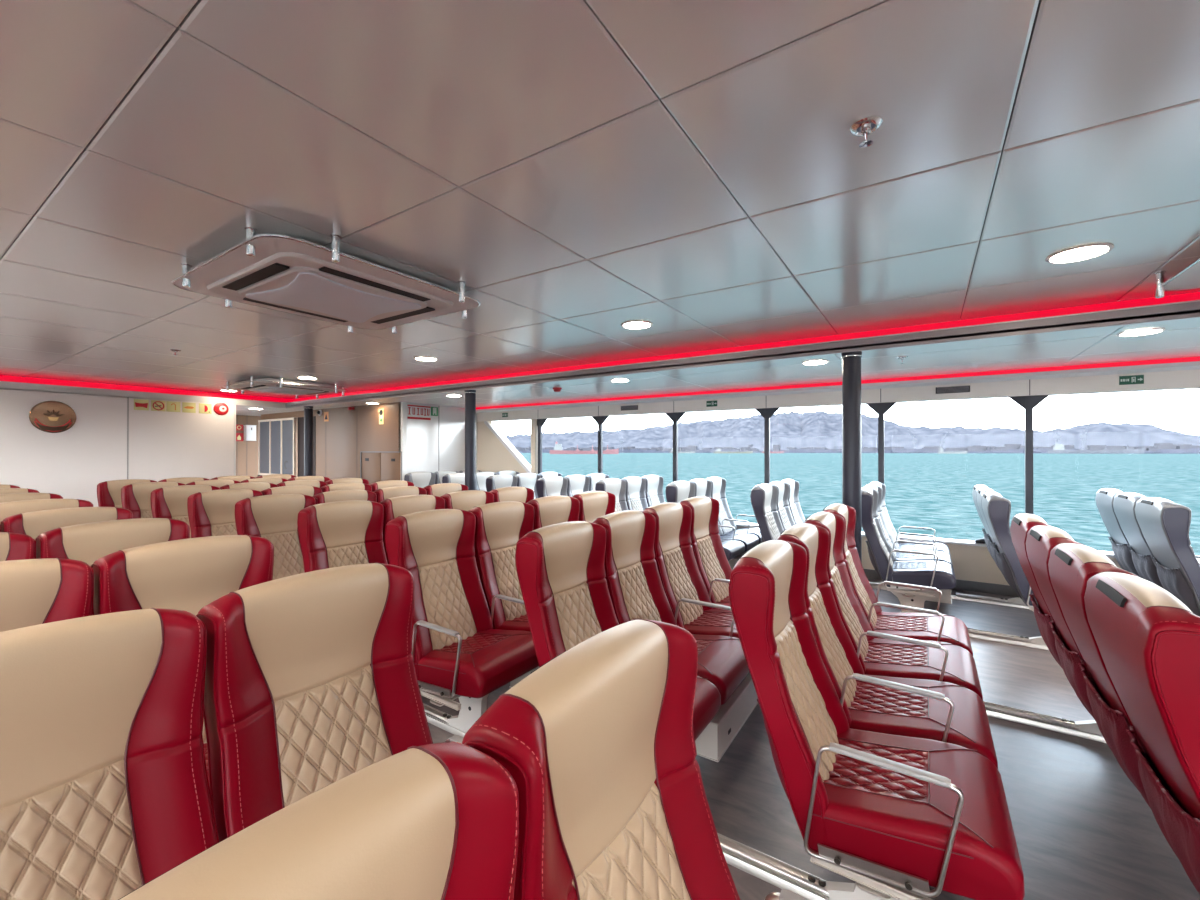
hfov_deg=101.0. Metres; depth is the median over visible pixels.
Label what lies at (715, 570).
seat
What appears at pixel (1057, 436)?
crane
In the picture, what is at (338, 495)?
seat
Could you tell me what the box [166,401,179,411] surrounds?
sign
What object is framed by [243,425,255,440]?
upper cabinet
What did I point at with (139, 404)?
sign
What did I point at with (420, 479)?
seat
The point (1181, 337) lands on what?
ceiling
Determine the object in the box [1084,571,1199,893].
seat
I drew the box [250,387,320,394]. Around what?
grille
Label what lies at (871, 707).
seat cushion
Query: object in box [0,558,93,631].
seat
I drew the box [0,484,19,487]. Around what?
seat
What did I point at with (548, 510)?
seat
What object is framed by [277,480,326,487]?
seat
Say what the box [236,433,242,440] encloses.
fire sign
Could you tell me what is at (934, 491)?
sea
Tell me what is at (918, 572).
seat cushion
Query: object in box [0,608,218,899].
seat
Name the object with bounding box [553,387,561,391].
smoke detector
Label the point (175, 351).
sprinkler
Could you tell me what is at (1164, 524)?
seat
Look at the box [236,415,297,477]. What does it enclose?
wall
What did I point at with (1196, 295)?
led strip
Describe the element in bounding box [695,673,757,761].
frame
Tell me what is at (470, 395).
post
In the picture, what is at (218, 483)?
seat
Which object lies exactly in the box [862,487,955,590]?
seat
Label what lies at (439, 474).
seat
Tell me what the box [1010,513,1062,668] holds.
seat
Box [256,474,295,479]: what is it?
seat
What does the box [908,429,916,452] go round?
crane
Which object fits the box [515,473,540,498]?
seat
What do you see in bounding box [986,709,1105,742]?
rail
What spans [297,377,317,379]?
recessed light
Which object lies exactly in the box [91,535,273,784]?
seat
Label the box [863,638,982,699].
seat cushion
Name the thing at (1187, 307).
led strip light
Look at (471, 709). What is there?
frame
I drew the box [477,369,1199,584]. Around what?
wall
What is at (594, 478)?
seat
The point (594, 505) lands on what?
seat
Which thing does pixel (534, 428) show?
window
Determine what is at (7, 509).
seat
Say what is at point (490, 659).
seat cushion
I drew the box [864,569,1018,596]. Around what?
baseboard
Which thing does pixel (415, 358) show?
recessed light
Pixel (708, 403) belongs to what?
exit sign
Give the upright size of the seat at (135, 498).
0.791 m
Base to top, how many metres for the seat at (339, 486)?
0.791 m
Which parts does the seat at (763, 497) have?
panel, headrest panel, quilted panel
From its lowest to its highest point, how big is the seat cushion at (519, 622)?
0.178 m
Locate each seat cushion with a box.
[204,743,209,784]
[418,629,538,697]
[497,614,530,631]
[683,608,738,637]
[692,634,749,704]
[693,676,720,739]
[715,596,730,608]
[720,533,758,551]
[721,540,744,560]
[725,528,761,544]
[823,728,1024,899]
[848,674,997,768]
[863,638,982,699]
[874,612,972,655]
[892,560,955,588]
[896,550,952,566]
[898,542,950,556]
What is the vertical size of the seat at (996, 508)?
0.791 m
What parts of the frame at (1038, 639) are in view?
leg, leg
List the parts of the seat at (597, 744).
panel, handle, headrest panel, quilted panel, armrest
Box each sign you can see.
[134,399,148,409]
[151,400,165,410]
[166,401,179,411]
[182,402,195,412]
[199,403,211,413]
[214,403,228,414]
[236,425,242,429]
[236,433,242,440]
[324,412,328,421]
[379,409,382,423]
[431,407,437,415]
[706,401,716,406]
[1119,375,1143,384]
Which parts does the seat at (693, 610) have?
panel, headrest panel, backrest, quilted panel, armrest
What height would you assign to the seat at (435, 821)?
0.791 m
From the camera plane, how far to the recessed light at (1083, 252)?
2.33 m
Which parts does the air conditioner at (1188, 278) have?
deflector plate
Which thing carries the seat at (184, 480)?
on the frame
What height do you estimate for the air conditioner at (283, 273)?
0.112 m
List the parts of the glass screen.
pane, pane, pane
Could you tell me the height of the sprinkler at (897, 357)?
0.055 m
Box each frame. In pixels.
[420,666,538,732]
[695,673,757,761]
[717,833,932,899]
[728,551,746,569]
[869,581,951,612]
[956,593,1045,644]
[983,701,1101,734]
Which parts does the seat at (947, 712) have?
headrest panel, backrest, quilted panel, armrest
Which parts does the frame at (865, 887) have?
leg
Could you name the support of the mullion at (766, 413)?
attached to the wall at (971, 561)
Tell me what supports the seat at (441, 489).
on the frame
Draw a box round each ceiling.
[0,0,1199,398]
[236,310,1199,415]
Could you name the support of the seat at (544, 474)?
on the frame
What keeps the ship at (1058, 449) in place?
on the sea
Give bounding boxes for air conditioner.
[172,226,479,333]
[222,376,347,398]
[1153,257,1199,297]
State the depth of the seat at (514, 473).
8.00 m
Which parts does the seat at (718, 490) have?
headrest panel, backrest, quilted panel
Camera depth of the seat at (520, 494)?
4.33 m
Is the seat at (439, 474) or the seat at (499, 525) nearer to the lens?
the seat at (499, 525)
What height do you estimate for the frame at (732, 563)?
0.269 m
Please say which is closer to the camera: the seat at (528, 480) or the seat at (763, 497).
the seat at (763, 497)
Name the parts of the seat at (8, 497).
backrest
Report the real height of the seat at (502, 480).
0.791 m
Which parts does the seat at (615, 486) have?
panel, headrest panel, quilted panel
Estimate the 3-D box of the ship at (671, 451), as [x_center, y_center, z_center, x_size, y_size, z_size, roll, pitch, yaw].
[230.666,1.855,1380.868,70.000,16.000,9.100,0,0,9]
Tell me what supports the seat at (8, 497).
on the frame
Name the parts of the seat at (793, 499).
headrest panel, quilted panel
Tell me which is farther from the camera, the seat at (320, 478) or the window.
the window
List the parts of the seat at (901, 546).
headrest panel, backrest, quilted panel, armrest, armrest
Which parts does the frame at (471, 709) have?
leg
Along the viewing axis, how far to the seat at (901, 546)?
4.99 m
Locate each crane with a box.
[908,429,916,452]
[939,432,948,450]
[1047,420,1060,443]
[1080,421,1091,449]
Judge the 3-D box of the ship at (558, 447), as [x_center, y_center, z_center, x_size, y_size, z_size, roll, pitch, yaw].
[-28.529,-3.416,899.562,125.000,23.500,16.250,0,0,-2]
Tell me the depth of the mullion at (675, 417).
6.79 m
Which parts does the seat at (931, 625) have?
headrest panel, backrest, quilted panel, armrest, armrest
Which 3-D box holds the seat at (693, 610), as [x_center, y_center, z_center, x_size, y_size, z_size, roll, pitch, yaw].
[0.620,0.716,2.812,0.694,0.791,0.508,0,0,33]
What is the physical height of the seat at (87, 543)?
0.791 m
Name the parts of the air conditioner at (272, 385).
frame, deflector plate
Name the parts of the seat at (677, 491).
panel, backrest, headrest panel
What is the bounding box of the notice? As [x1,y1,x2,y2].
[407,403,430,420]
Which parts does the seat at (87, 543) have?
panel, backrest, headrest panel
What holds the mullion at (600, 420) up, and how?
attached to the wall at (971, 561)
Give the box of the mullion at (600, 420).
[591,416,608,473]
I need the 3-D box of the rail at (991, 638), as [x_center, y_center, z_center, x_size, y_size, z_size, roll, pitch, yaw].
[1.080,1.401,4.892,9.600,0.029,0.052,0,0,33]
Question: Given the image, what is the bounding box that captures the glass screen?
[258,417,295,475]
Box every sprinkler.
[169,349,180,355]
[850,115,882,147]
[896,356,907,363]
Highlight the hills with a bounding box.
[505,411,1199,450]
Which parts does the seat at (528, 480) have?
headrest panel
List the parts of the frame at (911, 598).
leg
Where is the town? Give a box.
[515,443,1199,450]
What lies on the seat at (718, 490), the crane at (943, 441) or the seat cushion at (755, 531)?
the seat cushion at (755, 531)
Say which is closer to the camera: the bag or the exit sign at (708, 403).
the bag
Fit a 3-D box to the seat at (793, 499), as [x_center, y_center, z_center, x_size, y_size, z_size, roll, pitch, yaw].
[2.369,0.725,5.456,0.693,0.791,0.528,0,0,33]
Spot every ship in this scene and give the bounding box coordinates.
[550,442,618,453]
[670,448,694,452]
[714,447,752,452]
[938,447,966,453]
[1048,442,1143,453]
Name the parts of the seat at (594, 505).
headrest panel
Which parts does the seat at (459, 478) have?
headrest panel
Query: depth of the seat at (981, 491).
4.15 m
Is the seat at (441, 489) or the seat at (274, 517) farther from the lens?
the seat at (441, 489)
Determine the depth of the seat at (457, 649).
2.47 m
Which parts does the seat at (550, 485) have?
panel, headrest panel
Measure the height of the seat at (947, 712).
0.791 m
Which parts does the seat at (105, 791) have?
quilted panel, headrest panel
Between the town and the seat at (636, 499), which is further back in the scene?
the town
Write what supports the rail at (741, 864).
on the floor
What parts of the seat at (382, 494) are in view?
headrest panel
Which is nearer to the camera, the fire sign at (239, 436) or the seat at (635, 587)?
the seat at (635, 587)
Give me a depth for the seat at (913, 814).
1.39 m
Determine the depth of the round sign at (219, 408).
7.76 m
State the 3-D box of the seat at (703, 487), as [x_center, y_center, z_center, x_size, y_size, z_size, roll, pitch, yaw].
[1.358,0.725,5.513,0.694,0.791,0.508,0,0,33]
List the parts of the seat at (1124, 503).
headrest panel, backrest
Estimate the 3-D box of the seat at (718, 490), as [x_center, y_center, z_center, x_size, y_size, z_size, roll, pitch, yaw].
[1.639,0.726,5.939,0.694,0.791,0.528,0,0,33]
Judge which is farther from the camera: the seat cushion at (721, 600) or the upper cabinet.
the upper cabinet
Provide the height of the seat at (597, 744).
0.791 m
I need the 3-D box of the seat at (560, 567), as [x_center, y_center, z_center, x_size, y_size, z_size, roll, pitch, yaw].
[0.068,0.714,1.978,0.694,0.791,0.508,0,0,33]
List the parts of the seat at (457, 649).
panel, headrest panel, armrest, backrest, quilted panel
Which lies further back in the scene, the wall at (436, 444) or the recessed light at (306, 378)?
the wall at (436, 444)
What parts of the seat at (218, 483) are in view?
backrest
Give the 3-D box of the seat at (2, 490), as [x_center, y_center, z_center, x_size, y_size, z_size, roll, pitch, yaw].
[-4.874,0.719,4.018,0.694,0.791,0.528,0,0,33]
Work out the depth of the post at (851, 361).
3.75 m
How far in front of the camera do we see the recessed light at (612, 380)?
5.25 m
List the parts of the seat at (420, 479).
headrest panel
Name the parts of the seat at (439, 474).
headrest panel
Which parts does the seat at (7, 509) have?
headrest panel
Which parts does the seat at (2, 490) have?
backrest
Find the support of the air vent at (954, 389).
in the wall at (971, 561)
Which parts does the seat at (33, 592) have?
headrest panel, backrest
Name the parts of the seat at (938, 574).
headrest panel, panel, backrest, quilted panel, armrest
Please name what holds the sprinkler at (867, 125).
attached to the ceiling at (694, 170)
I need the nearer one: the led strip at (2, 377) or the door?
the led strip at (2, 377)
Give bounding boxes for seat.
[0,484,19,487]
[0,488,39,493]
[0,493,62,502]
[0,499,92,530]
[0,507,133,539]
[0,532,35,560]
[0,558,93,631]
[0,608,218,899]
[35,518,189,615]
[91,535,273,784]
[97,479,156,507]
[118,741,518,899]
[121,482,184,518]
[150,485,220,537]
[158,477,209,484]
[186,480,240,487]
[187,489,262,537]
[196,563,463,841]
[210,476,254,481]
[220,482,277,491]
[235,494,315,579]
[241,478,287,484]
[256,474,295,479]
[261,485,322,495]
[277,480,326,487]
[288,476,329,481]
[297,500,387,572]
[312,490,376,503]
[320,483,371,491]
[326,478,368,484]
[370,480,413,491]
[374,486,426,502]
[379,495,444,563]
[385,509,538,698]
[404,472,435,487]
[424,483,467,496]
[434,470,459,483]
[440,490,493,510]
[442,473,464,484]
[462,618,808,899]
[469,501,533,631]
[476,472,497,490]
[486,474,517,491]
[490,487,533,502]
[496,471,519,475]
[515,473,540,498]
[515,521,720,739]
[527,495,579,529]
[536,476,567,497]
[539,472,561,477]
[564,475,589,496]
[572,491,615,522]
[586,473,608,490]
[592,510,749,704]
[595,478,627,511]
[622,476,647,510]
[641,475,665,506]
[642,502,738,637]
[665,481,744,560]
[680,496,731,608]
[688,479,758,551]
[706,477,761,544]
[729,539,1024,899]
[750,484,783,541]
[769,481,795,529]
[777,523,997,768]
[781,479,804,523]
[804,512,982,699]
[823,504,972,655]
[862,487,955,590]
[864,484,952,566]
[869,481,950,556]
[972,485,993,559]
[976,488,1000,570]
[982,492,1037,607]
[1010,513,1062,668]
[1026,525,1095,720]
[1048,543,1149,806]
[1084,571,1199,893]
[1095,488,1199,577]
[1113,492,1163,588]
[1135,497,1199,615]
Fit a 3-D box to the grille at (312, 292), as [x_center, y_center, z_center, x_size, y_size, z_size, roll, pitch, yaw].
[-1.471,-0.829,2.762,0.664,0.013,0.664,0,0,33]
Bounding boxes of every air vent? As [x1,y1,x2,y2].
[621,405,637,410]
[936,385,969,393]
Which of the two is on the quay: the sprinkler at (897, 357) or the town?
the town
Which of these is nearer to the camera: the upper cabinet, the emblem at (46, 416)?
the emblem at (46, 416)
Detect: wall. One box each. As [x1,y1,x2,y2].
[0,388,235,506]
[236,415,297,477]
[261,402,400,479]
[399,402,476,480]
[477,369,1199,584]
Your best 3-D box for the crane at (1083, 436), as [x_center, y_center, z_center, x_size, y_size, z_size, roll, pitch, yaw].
[1164.225,-30.126,1183.405,20.734,79.365,11.794,0,0,44]
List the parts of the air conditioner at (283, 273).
frame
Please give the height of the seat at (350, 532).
0.791 m
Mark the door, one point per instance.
(300, 419)
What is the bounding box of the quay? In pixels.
[518,448,1199,453]
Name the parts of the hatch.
door, door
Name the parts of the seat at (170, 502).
panel, quilted panel, backrest, headrest panel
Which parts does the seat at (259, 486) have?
backrest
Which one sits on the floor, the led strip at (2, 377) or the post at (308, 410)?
the post at (308, 410)
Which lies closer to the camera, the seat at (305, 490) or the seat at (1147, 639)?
the seat at (1147, 639)
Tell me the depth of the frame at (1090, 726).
2.50 m
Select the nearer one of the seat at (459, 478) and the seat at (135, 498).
the seat at (135, 498)
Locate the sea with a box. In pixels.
[520,453,1199,558]
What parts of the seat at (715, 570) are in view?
headrest panel, quilted panel, armrest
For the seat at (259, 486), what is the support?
on the frame
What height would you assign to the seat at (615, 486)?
0.791 m
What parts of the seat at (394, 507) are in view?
panel, backrest, headrest panel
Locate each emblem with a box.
[29,401,75,432]
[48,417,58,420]
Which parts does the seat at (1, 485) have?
headrest panel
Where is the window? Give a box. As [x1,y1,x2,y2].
[484,419,546,473]
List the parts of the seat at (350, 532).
panel, headrest panel, quilted panel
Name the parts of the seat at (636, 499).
headrest panel, quilted panel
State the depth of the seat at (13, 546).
1.96 m
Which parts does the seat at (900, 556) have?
headrest panel, backrest, quilted panel, armrest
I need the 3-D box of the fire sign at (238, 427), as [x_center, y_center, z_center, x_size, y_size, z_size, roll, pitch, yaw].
[-7.547,-0.470,10.335,0.008,0.120,0.150,0,0,33]
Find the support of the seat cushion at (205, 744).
on the seat at (189, 574)
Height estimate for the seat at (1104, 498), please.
0.791 m
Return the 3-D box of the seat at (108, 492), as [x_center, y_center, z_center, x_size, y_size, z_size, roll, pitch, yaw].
[-5.038,0.723,5.356,0.694,0.791,0.508,0,0,33]
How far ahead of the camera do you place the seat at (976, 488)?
4.57 m
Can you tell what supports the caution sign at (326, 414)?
attached to the wall at (340, 440)
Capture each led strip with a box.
[0,375,292,402]
[293,292,1199,401]
[476,357,1199,409]
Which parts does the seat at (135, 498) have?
panel, quilted panel, headrest panel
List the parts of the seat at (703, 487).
headrest panel, backrest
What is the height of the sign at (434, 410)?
0.145 m
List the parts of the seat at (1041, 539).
handle, headrest panel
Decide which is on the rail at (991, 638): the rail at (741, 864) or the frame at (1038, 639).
the frame at (1038, 639)
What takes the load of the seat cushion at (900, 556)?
on the seat at (900, 556)
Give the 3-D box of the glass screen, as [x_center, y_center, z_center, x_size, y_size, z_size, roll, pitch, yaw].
[-6.370,0.408,9.727,1.480,2.040,0.060,0,0,33]
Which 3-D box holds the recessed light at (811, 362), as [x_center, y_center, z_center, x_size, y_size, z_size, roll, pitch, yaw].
[1.824,-0.741,4.191,0.211,0.009,0.211,0,0,33]
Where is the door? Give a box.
[298,416,315,476]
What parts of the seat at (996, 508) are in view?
headrest panel, armrest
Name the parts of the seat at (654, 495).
headrest panel, quilted panel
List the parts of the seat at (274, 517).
panel, backrest, headrest panel, quilted panel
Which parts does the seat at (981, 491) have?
headrest panel, backrest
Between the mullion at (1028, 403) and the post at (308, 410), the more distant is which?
the post at (308, 410)
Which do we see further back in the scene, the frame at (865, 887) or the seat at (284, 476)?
the seat at (284, 476)
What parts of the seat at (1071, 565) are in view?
handle, headrest panel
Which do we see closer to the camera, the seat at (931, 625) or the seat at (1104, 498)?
the seat at (931, 625)
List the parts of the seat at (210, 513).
panel, quilted panel, headrest panel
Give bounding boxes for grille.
[246,272,420,322]
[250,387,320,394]
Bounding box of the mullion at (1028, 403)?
[1009,395,1048,513]
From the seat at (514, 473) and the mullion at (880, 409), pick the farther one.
the seat at (514, 473)
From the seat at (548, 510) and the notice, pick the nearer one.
the seat at (548, 510)
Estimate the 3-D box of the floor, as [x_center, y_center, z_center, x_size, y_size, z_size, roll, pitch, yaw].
[-2.836,1.465,1.871,19.200,0.120,12.800,0,0,33]
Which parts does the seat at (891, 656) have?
headrest panel, backrest, quilted panel, armrest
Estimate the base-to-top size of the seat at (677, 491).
0.791 m
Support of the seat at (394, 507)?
on the frame
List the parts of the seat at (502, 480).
panel, headrest panel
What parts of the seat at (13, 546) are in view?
headrest panel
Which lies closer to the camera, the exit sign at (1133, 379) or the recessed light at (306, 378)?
the exit sign at (1133, 379)
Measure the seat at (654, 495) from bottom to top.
0.791 m
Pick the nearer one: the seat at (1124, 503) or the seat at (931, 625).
the seat at (931, 625)
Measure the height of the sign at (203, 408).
0.150 m
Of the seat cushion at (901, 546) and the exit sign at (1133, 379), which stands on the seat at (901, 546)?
the seat cushion at (901, 546)
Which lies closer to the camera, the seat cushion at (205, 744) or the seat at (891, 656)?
the seat cushion at (205, 744)
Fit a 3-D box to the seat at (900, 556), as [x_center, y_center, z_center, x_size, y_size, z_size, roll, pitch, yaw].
[2.817,0.722,4.548,0.694,0.791,0.508,0,0,33]
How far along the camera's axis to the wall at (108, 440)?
6.67 m
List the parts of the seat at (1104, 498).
headrest panel, backrest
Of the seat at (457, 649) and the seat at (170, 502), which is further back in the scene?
the seat at (170, 502)
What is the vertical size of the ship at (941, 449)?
16.000 m
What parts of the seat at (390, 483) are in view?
headrest panel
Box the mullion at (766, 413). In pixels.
[755,408,778,483]
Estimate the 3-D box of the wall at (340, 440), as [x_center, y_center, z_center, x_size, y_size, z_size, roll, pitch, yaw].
[-5.024,0.346,8.944,4.750,2.160,0.062,0,0,33]
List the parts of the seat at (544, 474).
headrest panel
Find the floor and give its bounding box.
[421,578,1199,899]
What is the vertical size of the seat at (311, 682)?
0.791 m
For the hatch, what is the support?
attached to the wall at (340, 440)
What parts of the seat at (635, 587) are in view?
panel, headrest panel, backrest, quilted panel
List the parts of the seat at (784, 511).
headrest panel, quilted panel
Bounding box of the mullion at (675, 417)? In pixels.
[665,412,685,481]
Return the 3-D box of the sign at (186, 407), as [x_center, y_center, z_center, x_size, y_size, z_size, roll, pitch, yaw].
[-6.174,-0.637,7.425,0.008,0.150,0.165,0,0,33]
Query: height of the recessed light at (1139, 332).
0.009 m
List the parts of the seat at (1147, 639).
handle, headrest panel, panel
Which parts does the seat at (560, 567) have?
panel, headrest panel, backrest, quilted panel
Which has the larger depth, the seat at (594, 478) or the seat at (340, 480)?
the seat at (594, 478)
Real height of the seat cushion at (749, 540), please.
0.178 m
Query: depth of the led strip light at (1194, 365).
5.07 m
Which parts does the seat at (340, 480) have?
headrest panel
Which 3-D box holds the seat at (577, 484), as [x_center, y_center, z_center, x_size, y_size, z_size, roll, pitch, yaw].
[-0.101,0.727,6.478,0.694,0.791,0.508,0,0,33]
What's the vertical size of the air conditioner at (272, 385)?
0.132 m
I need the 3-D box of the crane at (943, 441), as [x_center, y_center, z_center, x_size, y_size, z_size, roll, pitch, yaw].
[949.008,-20.666,1362.062,22.688,61.497,11.790,0,0,35]
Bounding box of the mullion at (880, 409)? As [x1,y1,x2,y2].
[866,402,896,483]
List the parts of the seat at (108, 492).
panel, headrest panel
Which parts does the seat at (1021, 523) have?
handle, headrest panel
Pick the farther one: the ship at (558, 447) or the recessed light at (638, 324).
the ship at (558, 447)
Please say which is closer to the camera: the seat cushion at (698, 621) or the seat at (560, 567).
the seat at (560, 567)
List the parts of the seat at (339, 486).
headrest panel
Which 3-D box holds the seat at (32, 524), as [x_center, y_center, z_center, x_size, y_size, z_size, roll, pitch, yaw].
[-2.685,0.715,2.571,0.694,0.791,0.528,0,0,33]
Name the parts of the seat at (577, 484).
headrest panel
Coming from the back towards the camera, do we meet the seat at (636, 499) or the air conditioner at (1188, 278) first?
the seat at (636, 499)
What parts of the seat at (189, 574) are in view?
panel, backrest, headrest panel, quilted panel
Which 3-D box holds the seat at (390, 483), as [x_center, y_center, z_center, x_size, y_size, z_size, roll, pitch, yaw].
[-2.016,0.723,5.168,0.694,0.791,0.528,0,0,33]
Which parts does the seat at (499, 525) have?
panel, headrest panel, armrest, quilted panel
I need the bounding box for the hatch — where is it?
[360,451,401,484]
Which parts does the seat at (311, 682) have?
panel, headrest panel, quilted panel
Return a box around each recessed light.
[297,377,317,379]
[414,357,437,360]
[610,379,629,381]
[621,320,652,328]
[802,360,828,364]
[1045,243,1113,263]
[1117,328,1165,336]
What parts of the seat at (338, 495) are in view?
headrest panel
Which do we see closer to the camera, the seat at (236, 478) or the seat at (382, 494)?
the seat at (382, 494)
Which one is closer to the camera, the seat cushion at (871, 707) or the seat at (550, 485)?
the seat cushion at (871, 707)
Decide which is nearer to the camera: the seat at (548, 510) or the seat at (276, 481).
the seat at (548, 510)
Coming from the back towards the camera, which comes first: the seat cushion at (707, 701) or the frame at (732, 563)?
the frame at (732, 563)
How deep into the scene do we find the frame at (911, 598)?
3.96 m
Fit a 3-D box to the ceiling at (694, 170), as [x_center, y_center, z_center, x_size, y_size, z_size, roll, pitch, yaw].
[-1.459,-0.963,0.968,15.500,0.050,8.750,0,0,33]
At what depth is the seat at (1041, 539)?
1.93 m
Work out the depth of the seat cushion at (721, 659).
2.20 m
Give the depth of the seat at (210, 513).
3.97 m
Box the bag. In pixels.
[975,538,985,543]
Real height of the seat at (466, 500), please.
0.791 m
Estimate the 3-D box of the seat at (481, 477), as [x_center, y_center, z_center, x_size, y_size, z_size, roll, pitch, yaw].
[-1.560,0.730,7.443,0.694,0.791,0.508,0,0,33]
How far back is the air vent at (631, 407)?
7.14 m
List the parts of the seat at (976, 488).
backrest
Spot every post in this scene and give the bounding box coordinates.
[304,406,312,475]
[464,390,475,489]
[841,351,861,562]
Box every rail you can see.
[426,714,828,899]
[871,585,1029,608]
[968,633,1048,649]
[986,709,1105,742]
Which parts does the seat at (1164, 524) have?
handle, headrest panel, panel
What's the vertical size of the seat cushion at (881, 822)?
0.178 m
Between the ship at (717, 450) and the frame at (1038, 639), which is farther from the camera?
the ship at (717, 450)
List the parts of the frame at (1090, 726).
leg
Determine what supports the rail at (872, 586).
on the floor
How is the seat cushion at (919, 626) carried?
on the seat at (931, 625)
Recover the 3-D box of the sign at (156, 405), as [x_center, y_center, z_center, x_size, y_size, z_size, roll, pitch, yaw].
[-6.370,-0.638,7.129,0.008,0.150,0.165,0,0,33]
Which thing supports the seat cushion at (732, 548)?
on the seat at (677, 491)
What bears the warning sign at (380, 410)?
attached to the wall at (340, 440)
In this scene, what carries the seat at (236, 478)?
on the frame
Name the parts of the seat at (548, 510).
headrest panel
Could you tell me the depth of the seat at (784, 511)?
5.19 m
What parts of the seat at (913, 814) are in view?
headrest panel, panel, backrest, quilted panel, armrest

